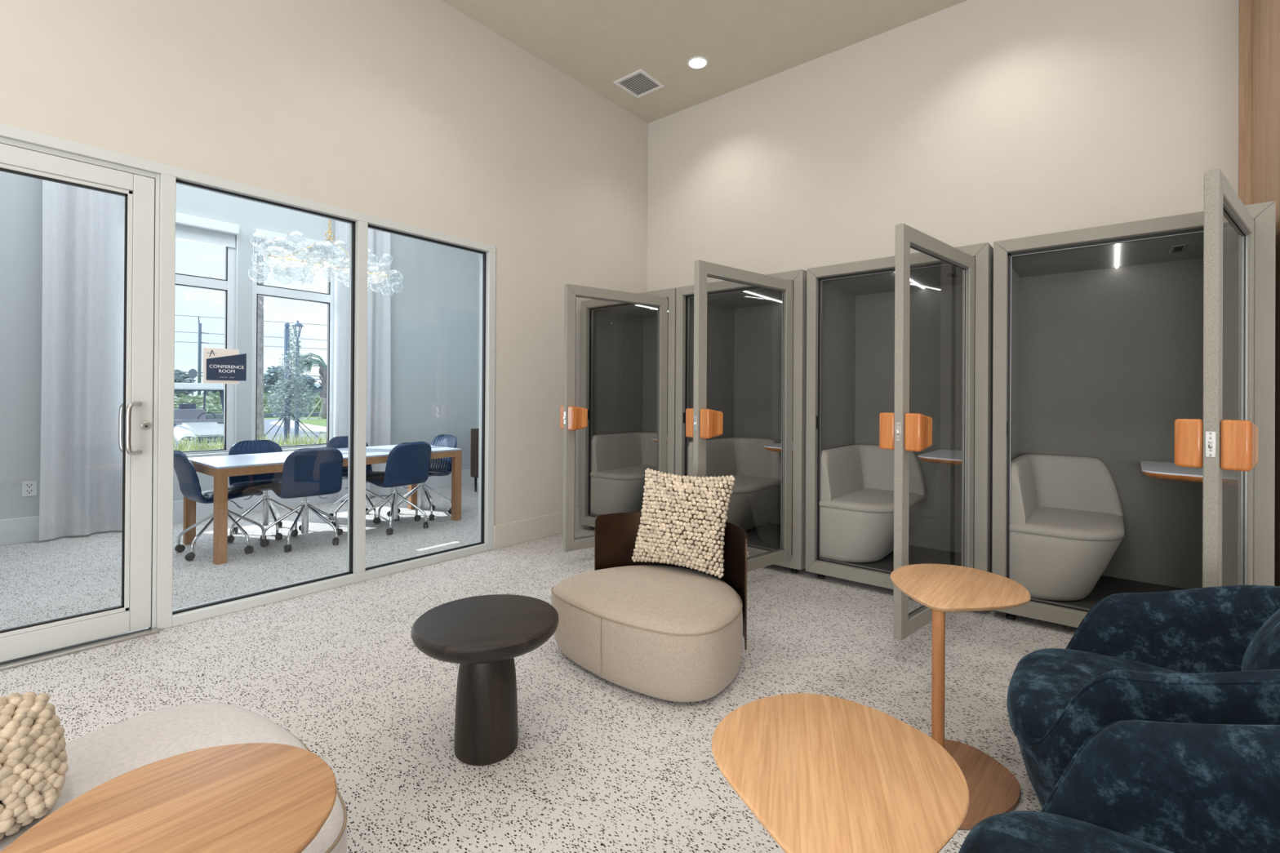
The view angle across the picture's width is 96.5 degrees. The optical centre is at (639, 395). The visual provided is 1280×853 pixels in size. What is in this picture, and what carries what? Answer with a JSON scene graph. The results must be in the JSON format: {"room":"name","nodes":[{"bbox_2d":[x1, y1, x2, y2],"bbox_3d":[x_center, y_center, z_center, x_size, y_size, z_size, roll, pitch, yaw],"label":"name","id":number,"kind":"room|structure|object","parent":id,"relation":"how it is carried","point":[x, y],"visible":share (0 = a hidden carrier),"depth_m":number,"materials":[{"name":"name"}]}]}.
{"room":"common room","nodes":[
{"label":"common room","id":0,"kind":"room"},
{"bbox_2d":[0,170,477,519],"bbox_3d":[-4.683,-0.908,5.928,0.180,4.390,7.150,0,0,40],"label":"wall","id":1,"kind":"structure","parent":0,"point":[433,310],"depth_m":6.29,"materials":[{"name":"grey paint"}]},
{"bbox_2d":[22,480,36,497],"bbox_3d":[-5.339,0.816,4.997,0.007,0.130,0.090,0,0,40],"label":"wall outlet","id":2,"kind":"object","parent":1,"relation":"attached to","point":[28,488],"visible":1,"depth_m":5.00,"materials":[{"name":"white plastic"}]},
{"bbox_2d":[39,179,124,541],"bbox_3d":[-5.018,-0.677,5.226,0.117,3.880,0.641,0,0,43],"label":"curtain","id":3,"kind":"object","parent":1,"relation":"hanging from","point":[83,229],"visible":0.64,"depth_m":5.16,"materials":[{"name":"white fabric"}]},
{"bbox_2d":[175,224,235,248],"bbox_3d":[-4.646,-1.665,5.857,0.014,0.135,0.840,0,0,40],"label":"roller shade","id":4,"kind":"object","parent":1,"relation":"attached to","point":[183,232],"depth_m":5.98,"materials":[{"name":"white fabric"}]},
{"bbox_2d":[175,212,239,457],"bbox_3d":[-4.650,-0.600,5.852,0.170,2.465,0.920,0,0,40],"label":"window","id":5,"kind":"structure","parent":1,"relation":"attached to","point":[188,227],"depth_m":6.12,"materials":[{"name":"white metal"}]},
{"bbox_2d":[0,469,474,546],"bbox_3d":[-4.664,1.177,5.805,0.018,0.220,7.010,0,0,40],"label":"baseboard","id":6,"kind":"structure","parent":1,"relation":"attached to","point":[20,530],"depth_m":5.99,"materials":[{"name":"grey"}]},
{"bbox_2d":[253,239,333,264],"bbox_3d":[-3.999,-1.659,6.639,0.014,0.135,0.830,0,0,40],"label":"roller shade","id":7,"kind":"object","parent":1,"relation":"attached to","point":[286,248],"depth_m":6.59,"materials":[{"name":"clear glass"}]},
{"bbox_2d":[251,228,337,451],"bbox_3d":[-4.003,-0.594,6.634,0.170,2.465,0.910,0,0,40],"label":"window","id":8,"kind":"structure","parent":1,"relation":"attached to","point":[277,238],"depth_m":6.63,"materials":[{"name":"white metal"}]},
{"bbox_2d":[333,220,390,501],"bbox_3d":[-3.451,-0.662,7.116,0.108,3.880,0.676,0,0,42],"label":"curtain","id":9,"kind":"object","parent":1,"relation":"hanging from","point":[378,345],"visible":0.48,"depth_m":7.16,"materials":[{"name":"white fabric"}]},
{"bbox_2d":[0,0,648,525],"bbox_3d":[-3.038,-0.906,2.787,0.140,4.390,9.610,0,0,40],"label":"wall","id":10,"kind":"structure","parent":0,"point":[420,113],"depth_m":4.20,"materials":[{"name":"white paint"}]},
{"bbox_2d":[0,142,155,662],"bbox_3d":[-2.986,0.037,2.794,0.221,2.461,0.927,0,0,40],"label":"door","id":11,"kind":"structure","parent":10,"relation":"in","point":[135,412],"depth_m":3.07,"materials":[{"name":"white metal"}]},
{"bbox_2d":[0,123,495,671],"bbox_3d":[-2.301,0.010,3.631,0.175,2.572,3.240,0,0,40],"label":"trim","id":12,"kind":"structure","parent":10,"relation":"attached to","point":[166,177],"depth_m":3.56,"materials":[{"name":"metal"}]},
{"bbox_2d":[493,507,589,549],"bbox_3d":[-0.583,1.212,5.639,0.018,0.200,2.060,0,0,40],"label":"baseboard","id":13,"kind":"structure","parent":10,"relation":"attached to","point":[519,531],"depth_m":5.14,"materials":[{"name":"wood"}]},
{"label":"window","id":14,"kind":"structure","parent":10,"relation":"in","visible":0},
{"bbox_2d":[202,347,246,383],"bbox_3d":[-2.480,-0.174,3.416,0.018,0.210,0.213,0,0,40],"label":"room sign","id":15,"kind":"object","parent":14,"relation":"attached to","point":[220,366],"visible":1,"depth_m":3.41,"materials":[{"name":"blue plastic"}]},
{"bbox_2d":[0,483,1077,852],"bbox_3d":[-1.296,1.296,1.420,11.200,0.001,9.750,0,0,40],"label":"floor","id":16,"kind":"structure","parent":0,"point":[597,765],"depth_m":2.62,"materials":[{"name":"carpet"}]},
{"bbox_2d":[0,742,337,852],"bbox_3d":[-0.800,1.009,0.837,0.482,0.576,0.708,0,0,9],"label":"side table","id":17,"kind":"object","parent":16,"relation":"on","point":[253,797],"visible":1,"depth_m":1.00,"materials":[{"name":"brown wood"}]},
{"bbox_2d":[0,702,346,852],"bbox_3d":[-1.211,0.980,1.282,0.997,0.633,0.841,0,0,36],"label":"lounge chair","id":18,"kind":"object","parent":16,"relation":"on","point":[95,758],"visible":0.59,"depth_m":1.53,"materials":[{"name":"grey fabric"}]},
{"bbox_2d":[0,691,68,839],"bbox_3d":[-1.468,0.806,1.135,0.273,0.276,0.462,0,0,40],"label":"cushion","id":19,"kind":"object","parent":18,"relation":"on","point":[33,757],"visible":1,"depth_m":1.24,"materials":[{"name":"beige fabric"}]},
{"bbox_2d":[173,449,266,560],"bbox_3d":[-3.526,0.861,4.783,0.679,0.860,0.627,0,0,-35],"label":"office chair","id":20,"kind":"object","parent":16,"relation":"on","point":[188,478],"visible":0.77,"depth_m":4.61,"materials":[{"name":"blue plastic"}]},
{"bbox_2d":[227,440,301,542],"bbox_3d":[-3.473,0.863,5.339,0.627,0.860,0.679,0,0,-32],"label":"office chair","id":21,"kind":"object","parent":16,"relation":"on","point":[263,482],"visible":0.67,"depth_m":5.35,"materials":[{"name":"blue plastic"}]},
{"bbox_2d":[260,446,342,552],"bbox_3d":[-2.950,0.865,4.997,0.627,0.860,0.679,0,0,-27],"label":"office chair","id":22,"kind":"object","parent":16,"relation":"on","point":[307,472],"visible":1,"depth_m":4.85,"materials":[{"name":"blue plastic"}]},
{"bbox_2d":[182,444,462,564],"bbox_3d":[-2.920,0.924,5.479,0.960,0.745,2.130,0,0,40],"label":"conference table","id":23,"kind":"object","parent":16,"relation":"on","point":[220,467],"visible":0.72,"depth_m":4.86,"materials":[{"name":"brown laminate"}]},
{"bbox_2d":[326,435,391,526],"bbox_3d":[-2.918,0.868,5.996,0.627,0.860,0.679,0,0,-35],"label":"office chair","id":24,"kind":"object","parent":16,"relation":"on","point":[340,442],"visible":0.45,"depth_m":6.00,"materials":[{"name":"blue leather"}]},
{"bbox_2d":[365,441,431,534],"bbox_3d":[-2.412,0.870,5.593,0.627,0.860,0.679,0,0,-35],"label":"office chair","id":25,"kind":"object","parent":16,"relation":"on","point":[407,463],"visible":0.96,"depth_m":5.46,"materials":[{"name":"blue plastic"}]},
{"bbox_2d":[394,434,457,520],"bbox_3d":[-2.328,0.872,6.190,0.679,0.860,0.627,0,0,-39],"label":"office chair","id":26,"kind":"object","parent":16,"relation":"on","point":[441,466],"visible":0.67,"depth_m":6.27,"materials":[{"name":"blue leather"}]},
{"bbox_2d":[470,428,479,492],"bbox_3d":[-1.575,0.883,7.449,1.520,0.855,0.462,0,0,40],"label":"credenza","id":27,"kind":"object","parent":16,"relation":"on","point":[474,432],"visible":0.21,"depth_m":7.70,"materials":[{"name":"black wood"}]},
{"bbox_2d":[410,594,559,765],"bbox_3d":[-0.567,1.063,2.118,0.526,0.478,0.526,0,0,40],"label":"pedestal table","id":28,"kind":"object","parent":16,"relation":"on","point":[483,634],"visible":1,"depth_m":2.02,"materials":[{"name":"black wood"}]},
{"bbox_2d":[560,284,675,551],"bbox_3d":[-0.126,0.196,5.258,1.132,2.235,1.998,0,0,40],"label":"booth","id":29,"kind":"object","parent":16,"relation":"on","point":[628,339],"visible":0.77,"depth_m":5.57,"materials":[{"name":"grey metal"}]},
{"bbox_2d":[590,431,667,515],"bbox_3d":[-0.030,0.785,5.757,0.557,0.780,0.849,0,0,40],"label":"booth seat","id":30,"kind":"object","parent":29,"relation":"on","point":[620,461],"visible":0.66,"depth_m":5.58,"materials":[{"name":"fabric"}]},
{"bbox_2d":[590,465,667,479],"bbox_3d":[-0.030,0.769,5.757,0.557,0.056,0.849,0,0,40],"label":"seat cushion","id":31,"kind":"object","parent":30,"relation":"on","point":[619,472],"depth_m":5.54,"materials":[{"name":"fabric"}]},
{"bbox_2d":[551,511,746,702],"bbox_3d":[0.078,0.992,2.871,0.968,0.633,0.843,0,0,36],"label":"lounge chair","id":32,"kind":"object","parent":16,"relation":"on","point":[669,632],"visible":0.95,"depth_m":2.58,"materials":[{"name":"fabric"}]},
{"bbox_2d":[552,564,741,634],"bbox_3d":[0.075,0.965,2.852,0.951,0.051,0.789,0,0,40],"label":"seat cushion","id":33,"kind":"object","parent":32,"relation":"on","point":[643,599],"depth_m":2.68,"materials":[{"name":"fabric"}]},
{"bbox_2d":[631,467,735,578],"bbox_3d":[0.229,0.681,3.132,0.564,0.518,0.243,0,0,33],"label":"cushion","id":34,"kind":"object","parent":32,"relation":"on","point":[683,520],"visible":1,"depth_m":3.04,"materials":[{"name":"beige fabric"}]},
{"bbox_2d":[675,259,806,573],"bbox_3d":[0.752,0.199,4.524,1.132,2.235,2.009,0,0,40],"label":"booth","id":35,"kind":"object","parent":16,"relation":"on","point":[741,338],"visible":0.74,"depth_m":4.82,"materials":[{"name":"grey metal"}]},
{"bbox_2d":[688,437,781,530],"bbox_3d":[0.852,0.789,5.027,0.557,0.780,0.849,0,0,40],"label":"booth seat","id":36,"kind":"object","parent":35,"relation":"on","point":[755,498],"visible":0.65,"depth_m":5.11,"materials":[{"name":"fabric"}]},
{"bbox_2d":[731,475,781,493],"bbox_3d":[0.852,0.773,5.027,0.557,0.056,0.849,0,0,40],"label":"seat cushion","id":37,"kind":"object","parent":36,"relation":"on","point":[744,484],"depth_m":4.91,"materials":[{"name":"fabric"}]},
{"bbox_2d":[711,693,969,852],"bbox_3d":[0.344,1.017,1.105,0.482,0.576,0.615,0,0,40],"label":"side table","id":38,"kind":"object","parent":16,"relation":"on","point":[820,773],"visible":1,"depth_m":1.10,"materials":[{"name":"brown wood"}]},
{"bbox_2d":[805,222,993,639],"bbox_3d":[1.647,0.203,3.779,1.132,2.235,2.015,0,0,40],"label":"booth","id":39,"kind":"object","parent":16,"relation":"on","point":[900,346],"visible":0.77,"depth_m":4.11,"materials":[{"name":"grey metal"}]},
{"bbox_2d":[819,444,928,562],"bbox_3d":[1.749,0.792,4.285,0.557,0.780,0.849,0,0,40],"label":"booth seat","id":40,"kind":"object","parent":39,"relation":"on","point":[856,504],"visible":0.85,"depth_m":4.11,"materials":[{"name":"fabric"}]},
{"bbox_2d":[819,488,928,512],"bbox_3d":[1.749,0.776,4.285,0.557,0.056,0.849,0,0,40],"label":"seat cushion","id":41,"kind":"object","parent":40,"relation":"on","point":[855,500],"depth_m":4.10,"materials":[{"name":"fabric"}]},
{"bbox_2d":[942,271,959,278],"bbox_3d":[2.177,-0.839,3.994,0.065,0.007,0.200,0,0,40],"label":"air vent","id":42,"kind":"object","parent":39,"relation":"attached to","point":[947,274],"depth_m":3.97,"materials":[{"name":"metal"}]},
{"bbox_2d":[890,564,1031,830],"bbox_3d":[1.141,1.025,2.121,0.482,0.576,0.866,0,0,40],"label":"side table","id":43,"kind":"object","parent":16,"relation":"on","point":[993,789],"visible":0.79,"depth_m":2.03,"materials":[{"name":"brown wood"}]},
{"bbox_2d":[958,720,1279,852],"bbox_3d":[0.927,0.940,0.822,0.875,0.735,0.810,0,0,40],"label":"tub chair","id":44,"kind":"object","parent":16,"relation":"on","point":[1132,786],"visible":1,"depth_m":1.13,"materials":[{"name":"blue fabric"}]},
{"bbox_2d":[958,810,1173,852],"bbox_3d":[0.863,0.939,0.875,0.710,0.167,0.636,0,0,40],"label":"seat cushion","id":45,"kind":"object","parent":44,"relation":"on","point":[1020,831],"depth_m":1.14,"materials":[{"name":"blue fabric"}]},
{"bbox_2d":[991,168,1275,627],"bbox_3d":[2.542,0.206,3.046,1.132,2.235,2.003,0,0,40],"label":"booth","id":46,"kind":"object","parent":16,"relation":"on","point":[1144,348],"visible":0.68,"depth_m":3.49,"materials":[{"name":"grey metal"}]},
{"bbox_2d":[1008,454,1124,600],"bbox_3d":[2.640,0.796,3.547,0.557,0.780,0.849,0,0,40],"label":"booth seat","id":47,"kind":"object","parent":46,"relation":"on","point":[1067,526],"visible":0.98,"depth_m":3.36,"materials":[{"name":"fabric"}]},
{"bbox_2d":[1008,506,1124,541],"bbox_3d":[2.640,0.780,3.547,0.557,0.056,0.849,0,0,40],"label":"seat cushion","id":48,"kind":"object","parent":47,"relation":"on","point":[1055,523],"depth_m":3.35,"materials":[{"name":"fabric"}]},
{"bbox_2d":[1168,244,1187,253],"bbox_3d":[3.068,-0.836,3.257,0.065,0.007,0.200,0,0,40],"label":"air vent","id":49,"kind":"object","parent":46,"relation":"attached to","point":[1175,248],"depth_m":3.24,"materials":[{"name":"metal"}]},
{"bbox_2d":[1006,585,1279,808],"bbox_3d":[1.566,0.947,1.618,0.875,0.735,0.810,0,0,40],"label":"tub chair","id":50,"kind":"object","parent":16,"relation":"on","point":[1176,656],"visible":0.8,"depth_m":1.74,"materials":[{"name":"blue fabric"}]},
{"bbox_2d":[1006,648,1185,738],"bbox_3d":[1.502,0.945,1.670,0.710,0.167,0.636,0,0,40],"label":"seat cushion","id":51,"kind":"object","parent":50,"relation":"on","point":[1043,682],"depth_m":1.79,"materials":[{"name":"blue fabric"}]},
{"bbox_2d":[1241,608,1279,671],"bbox_3d":[1.719,0.695,1.492,0.192,0.310,0.420,0,0,40],"label":"cushion","id":52,"kind":"object","parent":50,"relation":"on","point":[1263,651],"visible":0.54,"depth_m":1.51,"materials":[{"name":"blue fabric"}]},
{"bbox_2d":[441,0,966,123],"bbox_3d":[-1.269,-3.144,1.432,11.200,0.100,9.750,0,0,40],"label":"ceiling","id":53,"kind":"structure","parent":0,"point":[596,43],"depth_m":4.86,"materials":[{"name":"paint"}]},
{"bbox_2d":[262,218,349,285],"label":"chandelier","id":54,"kind":"object","parent":53,"relation":"hanging from","point":[304,262],"depth_m":5.38,"materials":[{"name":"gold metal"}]},
{"bbox_2d":[367,262,403,288],"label":"chandelier","id":55,"kind":"object","parent":53,"relation":"hanging from","point":[382,274],"depth_m":5.84,"materials":[{"name":"gold metal"}]},
{"bbox_2d":[613,68,665,97],"bbox_3d":[-0.007,-3.069,5.635,0.355,0.012,0.375,0,0,40],"label":"ceiling vent","id":56,"kind":"object","parent":53,"relation":"in","point":[638,83],"visible":1,"depth_m":5.63,"materials":[{"name":"white plastic"}]},
{"bbox_2d":[687,56,708,69],"bbox_3d":[0.532,-3.068,5.273,0.196,0.008,0.196,0,0,40],"label":"recessed light","id":57,"kind":"object","parent":53,"relation":"in","point":[695,62],"visible":1,"depth_m":5.27,"materials":[{"name":"white plastic"}]},
{"bbox_2d":[476,0,1239,428],"bbox_3d":[1.858,-0.870,5.064,11.000,4.390,0.140,0,0,40],"label":"wall","id":58,"kind":"structure","parent":0,"point":[966,122],"depth_m":4.46,"materials":[{"name":"white paint"}]},
{"bbox_2d":[1238,0,1279,586],"bbox_3d":[3.360,-0.865,3.074,0.079,4.388,1.010,0,0,40],"label":"wall","id":59,"kind":"structure","parent":0,"point":[1259,44],"depth_m":3.13,"materials":[{"name":"brown wood"}]},
{"label":"outside","id":60,"kind":"structure","parent":0,"visible":0},
{"bbox_2d":[206,403,321,419],"bbox_3d":[-47.260,1.469,58.574,132.500,0.001,150.000,0,0,40],"label":"ground","id":61,"kind":"structure","parent":60,"point":[264,418],"depth_m":40.01,"materials":[{"name":"beige concrete"}]},
{"bbox_2d":[173,368,196,405],"bbox_3d":[-64.892,-1.136,79.951,4.680,5.050,4.781,0,0,40],"label":"tree","id":62,"kind":"object","parent":61,"relation":"on","point":[181,379],"visible":0.33,"depth_m":79.77,"materials":[{"name":"green plant"}]},
{"bbox_2d":[188,368,197,404],"bbox_3d":[-39.121,-0.429,49.971,0.120,3.790,0.700,0,0,40],"label":"street sign","id":63,"kind":"object","parent":61,"relation":"on","point":[193,373],"visible":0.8,"depth_m":49.94,"materials":[{"name":"grey metal"}]},
{"bbox_2d":[197,315,204,395],"bbox_3d":[-53.684,-4.130,70.236,0.421,11.124,1.107,0,0,40],"label":"utility pole","id":64,"kind":"object","parent":61,"relation":"on","point":[199,354],"visible":0.89,"depth_m":69.86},
{"bbox_2d":[174,374,319,379],"bbox_3d":[-38.022,-2.217,79.512,40.102,0.814,106.037,0,0,40],"label":"power line","id":65,"kind":"object","parent":64,"relation":"attached to","point":[175,375],"visible":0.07,"depth_m":69.29,"materials":[{"name":"black metal"}]},
{"bbox_2d":[174,371,321,377],"bbox_3d":[-38.020,-2.617,79.513,40.102,0.814,106.037,0,0,40],"label":"power line","id":66,"kind":"object","parent":64,"relation":"attached to","point":[175,371],"visible":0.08,"depth_m":69.40,"materials":[{"name":"black metal"}]},
{"bbox_2d":[174,331,327,340],"bbox_3d":[-37.991,-7.467,79.528,40.060,0.767,106.022,0,0,40],"label":"power line","id":67,"kind":"object","parent":64,"relation":"attached to","point":[175,331],"visible":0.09,"depth_m":72.07,"materials":[{"name":"black metal"}]},
{"bbox_2d":[174,341,327,349],"bbox_3d":[-37.998,-6.267,79.525,40.060,0.767,106.022,0,0,40],"label":"power line","id":68,"kind":"object","parent":64,"relation":"attached to","point":[175,341],"visible":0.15,"depth_m":71.08,"materials":[{"name":"black metal"}]},
{"bbox_2d":[177,315,327,325],"bbox_3d":[-37.979,-9.467,79.534,40.060,0.767,106.022,0,0,40],"label":"power line","id":69,"kind":"object","parent":64,"relation":"attached to","point":[178,315],"visible":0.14,"depth_m":73.22,"materials":[{"name":"black metal"}]},
{"bbox_2d":[202,391,219,402],"bbox_3d":[-55.909,-0.451,76.717,4.507,3.773,4.474,0,0,40],"label":"tree","id":70,"kind":"object","parent":61,"relation":"on","point":[213,392],"visible":0.04,"depth_m":75.60,"materials":[{"name":"green plant"}]},
{"bbox_2d":[173,402,320,414],"bbox_3d":[-25.681,1.106,44.631,4.231,1.196,32.523,0,0,40],"label":"planting","id":71,"kind":"object","parent":61,"relation":"on","point":[210,408],"visible":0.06,"depth_m":39.74,"materials":[{"name":"green plant"}]},
{"bbox_2d":[173,391,321,413],"bbox_3d":[-28.729,0.706,52.398,6.237,2.016,36.808,0,0,40],"label":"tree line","id":72,"kind":"object","parent":61,"relation":"on","point":[198,399],"visible":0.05,"depth_m":44.48,"materials":[{"name":"green plant"}]},
{"bbox_2d":[173,426,326,451],"bbox_3d":[-5.164,1.024,7.411,1.993,1.130,4.214,0,0,40],"label":"ornamental grass","id":73,"kind":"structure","parent":61,"relation":"on","point":[180,446],"depth_m":7.45,"materials":[{"name":"green plant"}]},
{"bbox_2d":[256,252,264,439],"bbox_3d":[-6.387,-0.754,9.407,0.500,4.720,0.500,0,0,40],"label":"palm tree","id":74,"kind":"object","parent":61,"relation":"on","point":[260,429],"visible":0.21,"depth_m":9.38,"materials":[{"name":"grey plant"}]},
{"bbox_2d":[204,412,321,418],"bbox_3d":[-25.650,1.398,40.690,0.600,0.250,90.000,0,0,40],"label":"kerb","id":75,"kind":"object","parent":61,"relation":"on","point":[314,414],"visible":0.22,"depth_m":39.90,"materials":[{"name":"grey concrete"}]},
{"bbox_2d":[263,366,292,393],"bbox_3d":[-44.022,-1.018,69.235,3.845,5.013,3.859,0,0,40],"label":"tree","id":76,"kind":"object","parent":61,"relation":"on","point":[270,379],"visible":0.34,"depth_m":68.39,"materials":[{"name":"green plant"}]},
{"bbox_2d":[266,384,320,395],"bbox_3d":[-46.991,-0.045,76.537,2.600,3.070,10.800,0,0,40],"label":"building","id":77,"kind":"structure","parent":61,"relation":"on","point":[317,385],"depth_m":78.45,"materials":[{"name":"white"}]},
{"bbox_2d":[292,373,317,400],"bbox_3d":[-43.068,-0.633,73.381,3.277,4.275,3.376,0,0,40],"label":"tree","id":78,"kind":"object","parent":61,"relation":"on","point":[312,381],"visible":0.29,"depth_m":73.20,"materials":[{"name":"green plant"}]},
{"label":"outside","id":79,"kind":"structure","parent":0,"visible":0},
{"bbox_2d":[263,417,326,445],"bbox_3d":[-12.209,1.585,29.563,31.500,0.001,90.000,0,0,40],"label":"road","id":80,"kind":"structure","parent":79,"point":[267,426],"depth_m":23.71,"materials":[{"name":"grey asphalt"}]},
{"bbox_2d":[173,382,223,449],"bbox_3d":[-11.032,0.635,14.046,2.650,1.870,1.413,0,0,36],"label":"golf cart","id":81,"kind":"object","parent":80,"relation":"on","point":[187,419],"visible":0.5,"depth_m":13.68,"materials":[{"name":"silver metal"}]},
{"bbox_2d":[195,435,223,443],"bbox_3d":[-10.011,1.030,13.311,0.050,0.150,0.560,0,0,36],"label":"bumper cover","id":82,"kind":"object","parent":81,"relation":"attached to","point":[211,437],"depth_m":13.29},
{"bbox_2d":[283,322,289,431],"bbox_3d":[-14.828,-0.766,23.988,0.190,4.620,0.200,0,0,40],"label":"pole","id":83,"kind":"object","parent":80,"relation":"on","point":[286,331],"visible":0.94,"depth_m":23.94,"materials":[{"name":"metal"}]},
{"bbox_2d":[264,324,317,442],"bbox_3d":[-11.520,-0.371,18.871,1.883,3.948,1.322,0,0,-29],"label":"young tree","id":84,"kind":"object","parent":80,"relation":"on","point":[286,393],"visible":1,"depth_m":18.74,"materials":[{"name":"green plant"}]},
{"bbox_2d":[269,419,326,433],"bbox_3d":[-13.005,1.547,30.077,18.691,0.070,10.224,0,0,40],"label":"kerb","id":85,"kind":"object","parent":80,"relation":"on","point":[314,428],"visible":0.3,"depth_m":27.06,"materials":[{"name":"concrete"}]},
{"bbox_2d":[298,418,326,426],"bbox_3d":[-13.620,1.501,31.169,15.700,0.040,7.975,0,0,40],"label":"lawn","id":86,"kind":"structure","parent":85,"relation":"on","point":[322,422],"depth_m":31.64,"materials":[{"name":"green plant"}]},
{"bbox_2d":[293,352,327,419],"bbox_3d":[-20.439,-0.526,35.304,2.508,4.191,2.360,0,0,13],"label":"palm","id":87,"kind":"object","parent":86,"relation":"on","point":[323,367],"visible":0.52,"depth_m":35.47,"materials":[{"name":"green plant"}]},
{"bbox_2d":[292,320,303,437],"bbox_3d":[-12.602,-0.600,21.001,0.400,4.300,0.400,0,0,40],"label":"street lamp","id":88,"kind":"object","parent":80,"relation":"on","point":[297,323],"visible":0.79,"depth_m":20.95,"materials":[{"name":"metal"}]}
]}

